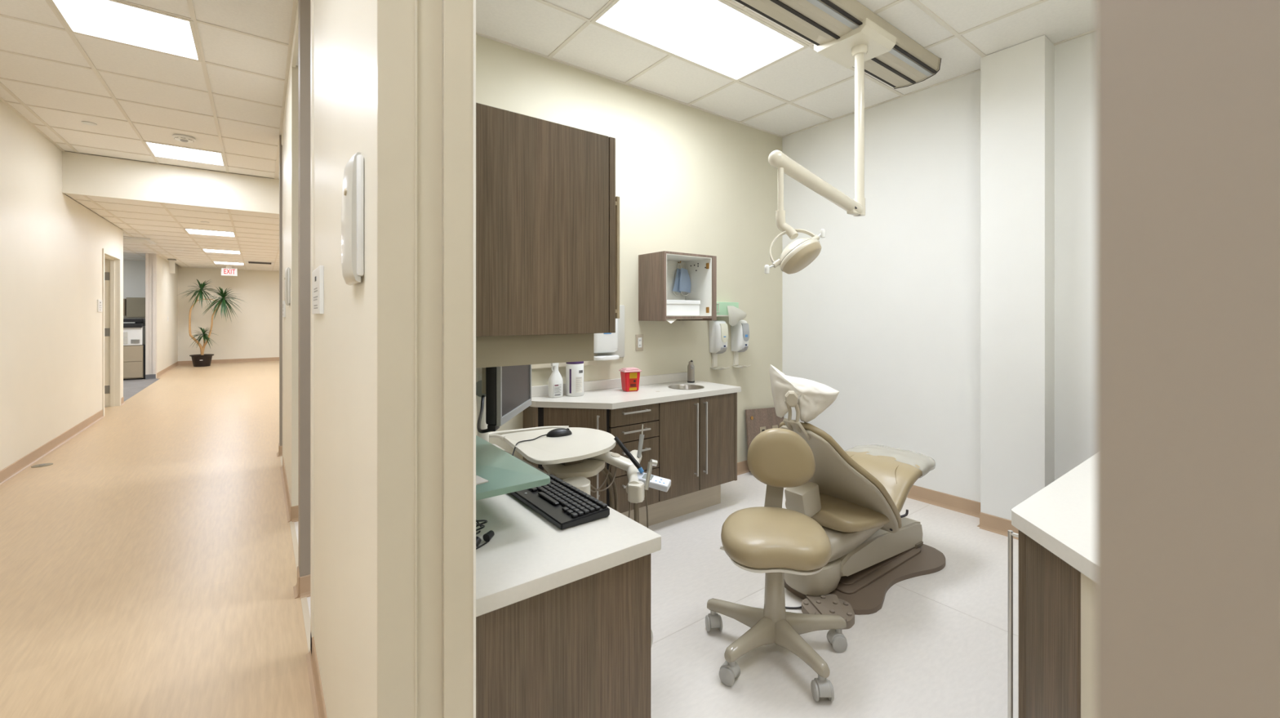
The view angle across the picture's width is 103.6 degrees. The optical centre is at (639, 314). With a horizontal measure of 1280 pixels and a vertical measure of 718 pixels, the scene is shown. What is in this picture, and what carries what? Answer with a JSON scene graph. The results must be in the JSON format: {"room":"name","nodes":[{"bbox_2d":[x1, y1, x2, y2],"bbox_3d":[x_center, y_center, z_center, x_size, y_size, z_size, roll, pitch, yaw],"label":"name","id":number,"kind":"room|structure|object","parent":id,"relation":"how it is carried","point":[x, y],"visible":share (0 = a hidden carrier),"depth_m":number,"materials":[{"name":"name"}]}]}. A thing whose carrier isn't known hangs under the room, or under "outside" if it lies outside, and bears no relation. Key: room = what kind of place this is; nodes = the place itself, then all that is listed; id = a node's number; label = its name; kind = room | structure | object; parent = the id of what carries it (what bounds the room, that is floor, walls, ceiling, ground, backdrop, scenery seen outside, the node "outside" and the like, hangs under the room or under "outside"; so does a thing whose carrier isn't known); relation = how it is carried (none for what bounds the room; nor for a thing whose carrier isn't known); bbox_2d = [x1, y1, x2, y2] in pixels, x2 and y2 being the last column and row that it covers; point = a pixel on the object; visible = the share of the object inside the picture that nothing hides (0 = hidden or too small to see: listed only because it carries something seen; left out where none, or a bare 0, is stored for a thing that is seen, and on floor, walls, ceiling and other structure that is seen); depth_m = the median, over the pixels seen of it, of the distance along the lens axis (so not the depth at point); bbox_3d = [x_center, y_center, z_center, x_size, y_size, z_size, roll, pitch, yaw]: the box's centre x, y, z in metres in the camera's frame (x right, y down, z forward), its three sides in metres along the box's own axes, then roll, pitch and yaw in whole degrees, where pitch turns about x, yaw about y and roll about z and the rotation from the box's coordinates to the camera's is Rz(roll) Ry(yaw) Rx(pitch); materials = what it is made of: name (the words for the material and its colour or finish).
{"room":"dental clinic","nodes":[
{"label":"dental clinic","id":0,"kind":"room"},
{"bbox_2d":[0,99,123,470],"bbox_3d":[-3.576,-0.220,1.783,0.160,3.200,15.155,0,0,-37],"label":"wall","id":1,"kind":"structure","parent":0,"point":[51,245],"depth_m":4.96,"materials":[{"name":"beige paint"}]},
{"bbox_2d":[0,360,178,484],"bbox_3d":[-5.846,1.330,4.858,0.122,0.100,22.800,0,0,-37],"label":"baseboard","id":2,"kind":"structure","parent":1,"relation":"attached to","point":[6,473],"depth_m":5.11,"materials":[{"name":"beige wood"}]},
{"bbox_2d":[97,299,102,311],"bbox_3d":[-7.178,-0.120,6.697,0.013,0.160,0.220,0,0,-37],"label":"room sign","id":3,"kind":"object","parent":1,"relation":"attached to","point":[100,302],"visible":1,"depth_m":6.68,"materials":[{"name":"white plastic"}]},
{"bbox_2d":[123,260,145,344],"bbox_3d":[-13.247,0.005,11.613,3.250,2.750,0.100,0,0,-37],"label":"wall","id":4,"kind":"structure","parent":0,"point":[134,271],"depth_m":12.26,"materials":[{"name":"white paint"}]},
{"bbox_2d":[123,298,126,315],"bbox_3d":[-12.454,-0.180,11.833,0.580,0.400,0.495,0,0,-37],"label":"upper cabinet","id":5,"kind":"object","parent":4,"relation":"attached to","point":[124,300],"visible":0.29,"depth_m":11.84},
{"bbox_2d":[126,297,145,317],"bbox_3d":[-11.991,-0.175,12.182,0.540,0.470,0.495,0,0,-37],"label":"upper cabinet","id":6,"kind":"object","parent":4,"relation":"attached to","point":[135,306],"visible":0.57,"depth_m":11.92,"materials":[{"name":"beige laminate"}]},
{"bbox_2d":[0,0,297,179],"bbox_3d":[-0.303,-1.778,2.352,5.750,0.024,12.120,0,0,-37],"label":"ceiling","id":7,"kind":"structure","parent":0,"point":[232,101],"depth_m":3.87,"materials":[{"name":"tile"}]},
{"bbox_2d":[48,0,202,62],"bbox_3d":[-3.123,-1.790,3.087,0.631,0.051,0.616,0,0,-37],"label":"ceiling light","id":8,"kind":"object","parent":7,"relation":"attached to","point":[112,20],"visible":0.87,"depth_m":3.10,"materials":[{"name":"white plastic"}]},
{"bbox_2d":[172,133,195,142],"bbox_3d":[-4.546,-1.748,5.026,0.176,0.045,0.176,0,0,-37],"label":"smoke detector","id":9,"kind":"object","parent":7,"relation":"attached to","point":[183,138],"visible":1,"depth_m":4.99,"materials":[{"name":"white plastic"}]},
{"bbox_2d":[142,141,226,166],"bbox_3d":[-4.990,-1.790,5.561,0.631,0.051,0.616,0,0,-37],"label":"ceiling light","id":10,"kind":"object","parent":7,"relation":"attached to","point":[160,150],"visible":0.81,"depth_m":5.58,"materials":[{"name":"white plastic"}]},
{"bbox_2d":[156,254,177,373],"bbox_3d":[-11.721,0.005,12.414,0.150,2.750,3.660,0,0,-37],"label":"wall","id":11,"kind":"structure","parent":0,"point":[166,282],"depth_m":12.17,"materials":[{"name":"beige paint"}]},
{"bbox_2d":[145,253,156,377],"bbox_3d":[-10.572,0.020,10.901,0.160,2.720,0.140,0,0,-37],"label":"trim","id":12,"kind":"structure","parent":11,"relation":"attached to","point":[150,258],"depth_m":10.86,"materials":[{"name":"beige paint"}]},
{"bbox_2d":[62,151,279,213],"bbox_3d":[-3.958,-1.569,7.177,5.770,0.502,0.025,0,0,-37],"label":"beam","id":13,"kind":"structure","parent":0,"point":[82,174],"depth_m":5.93,"materials":[{"name":"beige paint"}]},
{"bbox_2d":[62,192,279,271],"bbox_3d":[-8.569,-1.328,10.396,9.250,0.024,10.680,0,0,-37],"label":"ceiling","id":14,"kind":"structure","parent":0,"point":[257,233],"depth_m":7.93,"materials":[{"name":"tile"}]},
{"bbox_2d":[123,235,156,244],"bbox_3d":[-8.886,-1.302,8.766,0.620,0.036,0.700,0,0,-37],"label":"soffit","id":15,"kind":"object","parent":14,"relation":"attached to","point":[126,239],"visible":0.51,"depth_m":8.71,"materials":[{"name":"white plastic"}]},
{"bbox_2d":[167,258,176,273],"bbox_3d":[-11.059,-1.150,11.911,0.140,0.340,0.140,0,0,-37],"label":"hanging sign","id":16,"kind":"object","parent":14,"relation":"hanging from","point":[171,261],"visible":1,"depth_m":11.89,"materials":[{"name":"white plastic"}]},
{"bbox_2d":[183,228,235,236],"bbox_3d":[-6.894,-1.339,8.102,0.616,0.051,0.596,0,0,-37],"label":"ceiling light","id":17,"kind":"object","parent":14,"relation":"attached to","point":[188,230],"visible":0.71,"depth_m":8.15,"materials":[{"name":"white plastic"}]},
{"bbox_2d":[201,248,241,253],"bbox_3d":[-8.701,-1.339,10.497,0.616,0.051,0.596,0,0,-37],"label":"ceiling light","id":18,"kind":"object","parent":14,"relation":"attached to","point":[203,250],"visible":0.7,"depth_m":10.54,"materials":[{"name":"white plastic"}]},
{"bbox_2d":[212,261,244,265],"bbox_3d":[-10.509,-1.339,12.891,0.616,0.051,0.596,0,0,-37],"label":"ceiling light","id":19,"kind":"object","parent":14,"relation":"attached to","point":[214,262],"visible":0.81,"depth_m":13.05,"materials":[{"name":"white plastic"}]},
{"bbox_2d":[221,266,237,275],"bbox_3d":[-11.142,-1.190,13.672,0.340,0.260,0.090,0,0,-37],"label":"exit sign","id":20,"kind":"object","parent":14,"relation":"hanging from","point":[228,270],"visible":1,"depth_m":13.64,"materials":[{"name":"white plastic"}]},
{"bbox_2d":[244,260,274,264],"bbox_3d":[-9.572,-1.310,12.696,0.580,0.020,0.600,0,0,-37],"label":"ceiling vent","id":21,"kind":"object","parent":14,"relation":"in","point":[246,261],"visible":1,"depth_m":12.60,"materials":[{"name":"white plastic"}]},
{"bbox_2d":[177,265,279,360],"bbox_3d":[-10.514,0.005,15.712,6.050,2.750,0.150,0,0,-37],"label":"wall","id":22,"kind":"structure","parent":0,"point":[253,332],"depth_m":14.62,"materials":[{"name":"beige paint"}]},
{"bbox_2d":[177,356,279,364],"bbox_3d":[-10.423,1.330,15.674,5.850,0.100,0.022,0,0,-37],"label":"baseboard","id":23,"kind":"structure","parent":22,"relation":"attached to","point":[273,358],"depth_m":14.68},
{"bbox_2d":[283,65,297,506],"bbox_3d":[-2.719,-0.160,4.031,0.173,3.080,1.530,0,0,-37],"label":"wall","id":24,"kind":"structure","parent":0,"point":[291,124],"depth_m":3.38,"materials":[{"name":"beige paint"}]},
{"bbox_2d":[284,266,289,305],"bbox_3d":[-2.514,-0.200,3.590,0.031,0.266,0.156,0,0,-37],"label":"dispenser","id":25,"kind":"object","parent":24,"relation":"attached to","point":[287,269],"visible":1,"depth_m":3.53,"materials":[{"name":"white plastic"}]},
{"bbox_2d":[282,0,313,653],"bbox_3d":[-2.269,-0.145,3.303,0.026,3.050,3.237,0,0,-37],"label":"trim","id":26,"kind":"structure","parent":24,"relation":"attached to","point":[311,1],"depth_m":2.02,"materials":[{"name":"beige paint"}]},
{"bbox_2d":[276,442,327,717],"bbox_3d":[-1.845,1.330,3.137,0.564,0.100,5.170,0,0,-37],"label":"baseboard","id":27,"kind":"structure","parent":24,"relation":"attached to","point":[302,588],"depth_m":2.05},
{"bbox_2d":[313,0,443,717],"bbox_3d":[-0.839,-0.160,1.540,0.173,3.080,1.430,0,0,-37],"label":"wall","id":28,"kind":"structure","parent":0,"point":[345,31],"depth_m":1.30,"materials":[{"name":"beige paint"}]},
{"bbox_2d":[280,455,310,651],"bbox_3d":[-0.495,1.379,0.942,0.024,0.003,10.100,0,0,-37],"label":"trim","id":29,"kind":"structure","parent":28,"relation":"attached to","point":[306,615],"depth_m":2.41,"materials":[{"name":"beige paint"}]},
{"bbox_2d":[311,265,324,314],"bbox_3d":[-1.156,-0.084,1.806,0.013,0.162,0.305,0,0,-37],"label":"room sign","id":30,"kind":"object","parent":28,"relation":"attached to","point":[317,274],"visible":1,"depth_m":1.73,"materials":[{"name":"white plastic"}]},
{"bbox_2d":[341,151,364,284],"bbox_3d":[-0.623,-0.200,1.085,0.031,0.266,0.156,0,0,-37],"label":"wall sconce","id":31,"kind":"object","parent":28,"relation":"attached to","point":[353,190],"visible":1,"depth_m":1.03,"materials":[{"name":"white plastic"}]},
{"bbox_2d":[377,0,473,717],"bbox_3d":[-0.410,-0.145,0.972,0.176,3.050,0.022,0,0,-37],"label":"trim","id":32,"kind":"structure","parent":28,"relation":"attached to","point":[410,32],"depth_m":0.97,"materials":[{"name":"beige paint"}]},
{"bbox_2d":[473,0,475,717],"bbox_3d":[-0.339,-0.145,1.023,0.005,3.050,0.019,0,0,-37],"label":"trim","id":33,"kind":"structure","parent":28,"relation":"attached to","point":[474,1],"depth_m":1.01,"materials":[{"name":"beige paint"}]},
{"bbox_2d":[475,435,550,500],"bbox_3d":[-0.616,0.499,1.675,0.345,0.038,0.725,0,0,-37],"label":"glass shelf","id":34,"kind":"object","parent":28,"relation":"attached to","point":[505,473],"visible":0.19,"depth_m":1.53,"materials":[{"name":"green glass"}]},
{"bbox_2d":[475,475,488,484],"bbox_3d":[-0.517,0.475,1.472,0.155,0.008,0.079,0,0,44],"label":"paper card","id":35,"kind":"object","parent":34,"relation":"on","point":[479,480],"visible":0.15,"depth_m":1.45,"materials":[{"name":"white paper"}]},
{"bbox_2d":[475,102,619,336],"bbox_3d":[-0.588,-0.207,1.711,0.433,0.509,1.260,0,0,-37],"label":"upper cabinet","id":36,"kind":"object","parent":28,"relation":"attached to","point":[548,206],"visible":0.55,"depth_m":1.19,"materials":[{"name":"brown laminate"}]},
{"bbox_2d":[475,333,593,368],"bbox_3d":[-0.624,0.083,1.685,0.345,0.071,1.218,0,0,-37],"label":"wall","id":37,"kind":"structure","parent":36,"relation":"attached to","point":[522,349],"depth_m":1.20,"materials":[{"name":"beige paint"}]},
{"bbox_2d":[0,360,1018,717],"bbox_3d":[-4.958,1.404,5.654,9.300,0.052,23.000,0,0,-37],"label":"floor","id":38,"kind":"structure","parent":0,"point":[148,570],"depth_m":2.46,"materials":[{"name":"brown wood"}]},
{"bbox_2d":[31,462,53,467],"bbox_3d":[-5.481,1.375,4.621,0.132,0.009,0.132,0,0,-37],"label":"floor outlet","id":39,"kind":"object","parent":38,"relation":"on","point":[43,464],"visible":1,"depth_m":4.61,"materials":[{"name":"grey paint"}]},
{"bbox_2d":[123,344,143,380],"bbox_3d":[-11.113,1.015,10.696,0.870,0.730,0.495,0,0,-37],"label":"filing cabinet","id":40,"kind":"object","parent":38,"relation":"on","point":[133,355],"visible":0.23,"depth_m":10.69,"materials":[{"name":"beige metal"}]},
{"bbox_2d":[123,318,145,345],"bbox_3d":[-11.001,0.362,10.746,0.630,0.565,0.510,0,0,-37],"label":"printer","id":41,"kind":"object","parent":40,"relation":"on","point":[134,329],"visible":0.5,"depth_m":10.70,"materials":[{"name":"white plastic"}]},
{"bbox_2d":[143,344,145,378],"bbox_3d":[-10.755,1.010,10.978,0.033,0.740,0.427,0,0,-37],"label":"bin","id":42,"kind":"object","parent":38,"relation":"on","point":[144,344],"visible":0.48,"depth_m":10.81,"materials":[{"name":"plastic"}]},
{"bbox_2d":[178,279,244,366],"bbox_3d":[-11.587,0.210,13.671,1.486,2.339,1.000,0,0,-37],"label":"potted plant","id":43,"kind":"object","parent":38,"relation":"on","point":[203,359],"visible":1,"depth_m":13.53,"materials":[{"name":"green plant"}]},
{"bbox_2d":[475,444,661,717],"bbox_3d":[-0.535,1.000,1.758,0.574,0.760,1.268,0,0,-37],"label":"desk","id":44,"kind":"object","parent":38,"relation":"on","point":[563,629],"visible":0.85,"depth_m":1.29,"materials":[{"name":"brown laminate"}]},
{"bbox_2d":[475,519,494,549],"bbox_3d":[-0.460,0.587,1.357,0.085,0.066,0.114,0,0,29],"label":"headset","id":45,"kind":"object","parent":44,"relation":"on","point":[489,535],"visible":0.3,"depth_m":1.37,"materials":[{"name":"black plastic"}]},
{"bbox_2d":[475,367,499,441],"bbox_3d":[-0.574,0.372,1.905,0.103,0.498,0.647,0,0,-21],"label":"stand","id":46,"kind":"object","parent":44,"relation":"on","point":[483,428],"visible":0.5,"depth_m":1.98,"materials":[{"name":"grey plastic"}]},
{"bbox_2d":[485,364,531,426],"bbox_3d":[-0.459,0.202,1.791,0.051,0.303,0.385,0,0,2],"label":"monitor","id":47,"kind":"object","parent":46,"relation":"attached to","point":[508,388],"visible":0.53,"depth_m":1.67,"materials":[{"name":"black plastic"}]},
{"bbox_2d":[510,473,609,528],"bbox_3d":[-0.285,0.601,1.664,0.170,0.034,0.420,0,0,-37],"label":"keyboard","id":48,"kind":"object","parent":44,"relation":"on","point":[565,505],"visible":0.81,"depth_m":1.58,"materials":[{"name":"black plastic"}]},
{"bbox_2d":[475,444,661,616],"bbox_3d":[-0.542,0.639,1.753,0.557,0.038,1.268,0,0,-37],"label":"countertop","id":49,"kind":"structure","parent":44,"relation":"on","point":[527,555],"depth_m":1.34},
{"bbox_2d":[542,449,648,527],"bbox_3d":[-0.214,0.991,2.133,0.478,0.779,0.403,0,0,-4],"label":"dental delivery unit","id":50,"kind":"object","parent":38,"relation":"on","point":[575,473],"visible":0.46,"depth_m":2.11,"materials":[{"name":"grey plastic"}]},
{"bbox_2d":[488,425,615,464],"bbox_3d":[-0.355,0.578,2.212,0.484,0.084,0.568,0,0,-37],"label":"tray table","id":51,"kind":"object","parent":50,"relation":"on","point":[582,443],"visible":0.94,"depth_m":2.13,"materials":[{"name":"white plastic"}]},
{"bbox_2d":[512,427,572,455],"bbox_3d":[-0.460,0.566,2.158,0.082,0.104,0.429,0,0,36],"label":"mouse","id":52,"kind":"object","parent":51,"relation":"on","point":[558,432],"visible":0.88,"depth_m":2.26,"materials":[{"name":"black plastic"}]},
{"bbox_2d":[613,435,644,473],"bbox_3d":[-0.047,0.588,2.119,0.133,0.146,0.020,0,0,17],"label":"suction tip","id":53,"kind":"object","parent":50,"relation":"on","point":[619,442],"visible":1,"depth_m":2.11,"materials":[{"name":"black plastic"}]},
{"bbox_2d":[636,423,644,457],"bbox_3d":[0.002,0.576,2.306,0.022,0.144,0.053,0,0,30],"label":"syringe","id":54,"kind":"object","parent":50,"relation":"on","point":[641,436],"visible":1,"depth_m":2.30,"materials":[{"name":"silver metal"}]},
{"bbox_2d":[644,458,657,489],"bbox_3d":[0.041,0.640,2.029,0.069,0.115,0.035,0,0,-37],"label":"handpiece","id":55,"kind":"object","parent":50,"relation":"attached to","point":[652,462],"visible":1,"depth_m":2.02,"materials":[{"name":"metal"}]},
{"bbox_2d":[636,471,671,491],"bbox_3d":[0.050,0.686,2.078,0.153,0.060,0.055,0,0,21],"label":"dental control panel","id":56,"kind":"object","parent":50,"relation":"attached to","point":[658,482],"visible":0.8,"depth_m":2.06,"materials":[{"name":"white plastic"}]},
{"bbox_2d":[523,391,737,526],"bbox_3d":[-0.006,0.968,3.400,1.437,0.825,0.526,0,0,-37],"label":"base cabinet","id":57,"kind":"object","parent":38,"relation":"on","point":[693,442],"visible":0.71,"depth_m":3.29,"materials":[{"name":"brown laminate"}]},
{"bbox_2d":[529,371,741,408],"bbox_3d":[-0.009,0.505,3.402,1.465,0.100,0.518,0,0,-37],"label":"countertop","id":58,"kind":"structure","parent":57,"relation":"on","point":[608,393],"depth_m":3.34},
{"bbox_2d":[548,362,563,397],"bbox_3d":[-0.534,0.407,3.197,0.094,0.225,0.064,0,0,-37],"label":"spray bottle","id":59,"kind":"object","parent":58,"relation":"on","point":[555,380],"visible":0.93,"depth_m":3.17,"materials":[{"name":"white plastic"}]},
{"bbox_2d":[565,360,583,395],"bbox_3d":[-0.421,0.407,3.267,0.115,0.226,0.116,0,0,-37],"label":"wipes canister","id":60,"kind":"object","parent":58,"relation":"on","point":[574,370],"visible":0.94,"depth_m":3.22,"materials":[{"name":"white plastic"}]},
{"bbox_2d":[618,367,641,391],"bbox_3d":[-0.067,0.442,3.458,0.130,0.156,0.118,0,0,-23],"label":"sharps container","id":61,"kind":"object","parent":58,"relation":"on","point":[630,376],"visible":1,"depth_m":3.42,"materials":[{"name":"red plastic"}]},
{"bbox_2d":[667,384,704,389],"bbox_3d":[0.333,0.577,3.634,0.262,0.117,0.262,0,0,-37],"label":"sink","id":62,"kind":"object","parent":58,"relation":"in","point":[673,386],"visible":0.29,"depth_m":3.73,"materials":[{"name":"metal"}]},
{"bbox_2d":[687,360,694,382],"bbox_3d":[0.389,0.433,3.873,0.056,0.174,0.083,0,0,15],"label":"bottle","id":63,"kind":"object","parent":58,"relation":"on","point":[691,367],"visible":1,"depth_m":3.86,"materials":[{"name":"grey plastic"}]},
{"bbox_2d":[745,407,783,471],"bbox_3d":[1.136,1.103,4.514,0.529,0.554,0.095,0,0,-37],"label":"panel","id":64,"kind":"object","parent":38,"relation":"on","point":[757,420],"visible":0.4,"depth_m":4.47,"materials":[{"name":"brown laminate"}]},
{"bbox_2d":[705,427,847,700],"bbox_3d":[0.571,0.947,2.080,0.558,0.867,0.607,0,0,-1],"label":"stool","id":65,"kind":"object","parent":38,"relation":"on","point":[773,540],"visible":1,"depth_m":2.04,"materials":[{"name":"leather"}]},
{"bbox_2d":[785,593,854,628],"bbox_3d":[0.803,1.353,2.384,0.227,0.053,0.407,0,0,-44],"label":"foot pedal","id":66,"kind":"object","parent":38,"relation":"on","point":[828,603],"visible":0.72,"depth_m":2.32,"materials":[{"name":"beige plastic"}]},
{"bbox_2d":[778,390,945,614],"bbox_3d":[1.125,0.856,2.704,1.225,1.048,0.571,0,0,-37],"label":"dental chair","id":67,"kind":"object","parent":38,"relation":"on","point":[858,499],"depth_m":2.51,"materials":[{"name":"beige leather"}]},
{"bbox_2d":[769,364,839,422],"bbox_3d":[0.785,0.376,2.414,0.318,0.272,0.175,0,0,19],"label":"headrest cover","id":68,"kind":"object","parent":67,"relation":"on","point":[814,397],"visible":0.89,"depth_m":2.35,"materials":[{"name":"white plastic"}]},
{"bbox_2d":[778,419,902,528],"bbox_3d":[0.979,0.801,2.594,0.567,0.577,0.546,0,0,-37],"label":"cushion","id":69,"kind":"object","parent":67,"relation":"on","point":[841,493],"depth_m":2.45,"materials":[{"name":"beige leather"}]},
{"bbox_2d":[785,450,922,532],"bbox_3d":[1.228,0.931,2.781,0.914,0.253,0.460,0,0,-37],"label":"seat cushion","id":70,"kind":"object","parent":67,"relation":"on","point":[845,504],"depth_m":2.56,"materials":[{"name":"beige leather"}]},
{"bbox_2d":[1008,529,1080,717],"bbox_3d":[1.909,0.969,1.791,2.275,0.822,0.458,0,0,-37],"label":"base cabinet","id":71,"kind":"object","parent":38,"relation":"on","point":[1050,587],"visible":0.17,"depth_m":1.26,"materials":[{"name":"brown laminate"}]},
{"bbox_2d":[1011,453,1095,582],"bbox_3d":[1.805,0.509,1.687,2.565,0.098,0.438,0,0,-37],"label":"countertop","id":72,"kind":"structure","parent":71,"relation":"on","point":[1060,517],"depth_m":1.30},
{"bbox_2d":[1080,572,1095,717],"bbox_3d":[0.961,0.970,0.938,0.263,0.821,0.271,0,0,-37],"label":"trim","id":73,"kind":"structure","parent":38,"relation":"on","point":[1087,584],"depth_m":1.10,"materials":[{"name":"beige paint"}]},
{"bbox_2d":[475,34,782,462],"bbox_3d":[-0.156,-0.160,3.692,3.860,3.080,0.120,0,0,-37],"label":"wall","id":74,"kind":"structure","parent":0,"point":[689,180],"depth_m":3.95,"materials":[{"name":"beige paint"}]},
{"bbox_2d":[531,353,597,368],"bbox_3d":[-0.744,0.305,3.151,1.110,0.080,0.033,0,0,-37],"label":"wall raceway","id":75,"kind":"structure","parent":74,"relation":"attached to","point":[541,366],"depth_m":3.30,"materials":[{"name":"beige paint"}]},
{"bbox_2d":[593,305,624,359],"bbox_3d":[-0.213,0.117,3.485,0.340,0.375,0.140,0,0,-37],"label":"dispenser","id":76,"kind":"object","parent":74,"relation":"attached to","point":[608,346],"visible":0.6,"depth_m":3.47,"materials":[{"name":"white plastic"}]},
{"bbox_2d":[593,354,619,359],"bbox_3d":[-0.239,0.292,3.453,0.208,0.025,0.120,0,0,-37],"label":"drip tray","id":77,"kind":"object","parent":76,"relation":"on","point":[599,357],"depth_m":3.41,"materials":[{"name":"white plastic"}]},
{"bbox_2d":[635,333,643,351],"bbox_3d":[-0.002,0.205,3.725,0.070,0.120,0.011,0,0,-37],"label":"wall outlet","id":78,"kind":"object","parent":74,"relation":"attached to","point":[639,338],"visible":1,"depth_m":3.72,"materials":[{"name":"white plastic"}]},
{"bbox_2d":[638,250,716,320],"bbox_3d":[0.282,-0.200,3.759,0.510,0.485,0.300,0,0,-37],"label":"upper cabinet","id":79,"kind":"object","parent":74,"relation":"attached to","point":[657,271],"visible":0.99,"depth_m":3.71,"materials":[{"name":"brown laminate"}]},
{"bbox_2d":[666,299,700,315],"bbox_3d":[0.237,-0.051,3.738,0.361,0.111,0.230,0,0,-37],"label":"storage box","id":80,"kind":"object","parent":79,"relation":"in","point":[674,307],"visible":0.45,"depth_m":3.65,"materials":[{"name":"plastic"}]},
{"bbox_2d":[679,262,690,295],"bbox_3d":[0.354,-0.277,3.892,0.118,0.259,0.028,0,0,-37],"label":"face mask","id":81,"kind":"object","parent":79,"relation":"hanging from","point":[685,281],"visible":1,"depth_m":3.88,"materials":[{"name":"paper"}]},
{"bbox_2d":[708,320,729,369],"bbox_3d":[0.659,0.250,4.148,0.132,0.410,0.132,0,0,-37],"label":"soap dispenser","id":82,"kind":"object","parent":74,"relation":"attached to","point":[718,329],"visible":0.99,"depth_m":4.11,"materials":[{"name":"white plastic"}]},
{"bbox_2d":[710,366,729,369],"bbox_3d":[0.659,0.438,4.147,0.114,0.032,0.130,0,0,-37],"label":"drip tray","id":83,"kind":"object","parent":82,"relation":"on","point":[713,367],"depth_m":4.12,"materials":[{"name":"white plastic"}]},
{"bbox_2d":[716,302,746,326],"bbox_3d":[0.729,-0.005,4.191,0.365,0.200,0.148,0,0,-37],"label":"tissue box","id":84,"kind":"object","parent":74,"relation":"attached to","point":[731,309],"visible":0.84,"depth_m":4.16,"materials":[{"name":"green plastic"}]},
{"bbox_2d":[730,320,750,368],"bbox_3d":[0.866,0.250,4.305,0.132,0.410,0.132,0,0,-37],"label":"soap dispenser","id":85,"kind":"object","parent":74,"relation":"attached to","point":[740,332],"visible":0.97,"depth_m":4.27,"materials":[{"name":"white plastic"}]},
{"bbox_2d":[732,364,750,368],"bbox_3d":[0.867,0.438,4.304,0.114,0.032,0.130,0,0,-37],"label":"drip tray","id":86,"kind":"object","parent":85,"relation":"on","point":[738,366],"depth_m":4.27,"materials":[{"name":"white plastic"}]},
{"bbox_2d":[475,0,1095,137],"bbox_3d":[0.730,-1.678,2.440,3.755,0.024,2.945,0,0,-37],"label":"ceiling","id":87,"kind":"structure","parent":0,"point":[804,90],"depth_m":3.18,"materials":[{"name":"tile"}]},
{"bbox_2d":[590,0,808,81],"bbox_3d":[0.383,-1.712,2.995,1.216,0.096,0.596,0,0,-37],"label":"ceiling light","id":88,"kind":"object","parent":87,"relation":"attached to","point":[718,37],"visible":0.87,"depth_m":3.04,"materials":[{"name":"white plastic"}]},
{"bbox_2d":[734,0,941,88],"bbox_3d":[0.850,-1.617,2.647,2.546,0.106,0.326,0,0,-37],"label":"ceiling track","id":89,"kind":"object","parent":87,"relation":"attached to","point":[819,22],"visible":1,"depth_m":2.79,"materials":[{"name":"grey plastic"}]},
{"bbox_2d":[764,17,896,274],"bbox_3d":[1.008,-0.903,2.751,0.975,1.404,0.354,0,0,-37],"label":"light","id":90,"kind":"object","parent":89,"relation":"hanging from","point":[867,42],"visible":1,"depth_m":2.79,"materials":[{"name":"metal"}]},
{"bbox_2d":[782,31,1095,502],"bbox_3d":[1.347,-0.160,4.838,0.120,3.080,6.300,0,0,-37],"label":"wall","id":91,"kind":"structure","parent":0,"point":[886,316],"depth_m":3.73,"materials":[{"name":"white paint"}]},
{"bbox_2d":[652,503,1018,644],"bbox_3d":[1.135,1.380,1.959,3.828,0.001,1.560,0,0,-37],"label":"floor seam","id":92,"kind":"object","parent":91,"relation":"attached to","point":[929,504],"depth_m":2.34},
{"bbox_2d":[737,459,1018,539],"bbox_3d":[0.935,1.330,2.604,3.230,0.100,2.930,0,0,-37],"label":"baseboard","id":93,"kind":"structure","parent":91,"relation":"attached to","point":[993,523],"depth_m":3.54,"materials":[{"name":"beige wood"}]},
{"bbox_2d":[980,35,1054,519],"bbox_3d":[2.390,-0.145,3.199,0.190,3.050,0.335,0,0,-37],"label":"wall column","id":94,"kind":"structure","parent":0,"point":[1017,82],"depth_m":3.12,"materials":[{"name":"white paint"}]},
{"bbox_3d":[-8.136,0.005,6.826,1.040,2.750,1.500,0,0,-37],"label":"wall","id":95,"kind":"structure","parent":0,"visible":0},
{"bbox_2d":[102,248,120,416],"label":"door","id":96,"kind":"structure","parent":95,"relation":"in","point":[111,261],"depth_m":7.58,"materials":[{"name":"beige paint"}]},
{"bbox_3d":[1.848,-0.220,-2.019,0.173,3.200,2.550,0,0,-37],"label":"wall","id":97,"kind":"structure","parent":0,"visible":0},
{"bbox_2d":[281,1,297,145],"bbox_3d":[-0.517,-1.729,0.988,0.022,0.142,10.200,0,0,-37],"label":"trim","id":98,"kind":"structure","parent":97,"relation":"attached to","point":[295,43],"depth_m":3.26,"materials":[{"name":"beige paint"}]},
{"bbox_3d":[0.309,-0.411,3.939,0.008,0.020,0.032,0,0,-37],"label":"wall hook","id":99,"kind":"object","parent":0,"visible":0},
{"bbox_2d":[672,262,681,295],"bbox_3d":[0.297,-0.277,3.900,0.098,0.259,0.028,0,0,-37],"label":"face mask","id":100,"kind":"object","parent":99,"relation":"hanging from","point":[676,286],"visible":0.73,"depth_m":3.89,"materials":[{"name":"paper"}]},
{"bbox_3d":[-2.020,-0.190,6.162,3.860,3.140,0.130,0,0,-37],"label":"wall partition","id":101,"kind":"structure","parent":0,"visible":0},
{"bbox_2d":[279,0,1279,717],"bbox_3d":[-1.498,-0.190,2.697,0.542,3.140,6.290,0,0,-37],"label":"wall","id":102,"kind":"structure","parent":101,"relation":"attached to","point":[1188,91],"depth_m":0.11,"materials":[{"name":"grey paint"}]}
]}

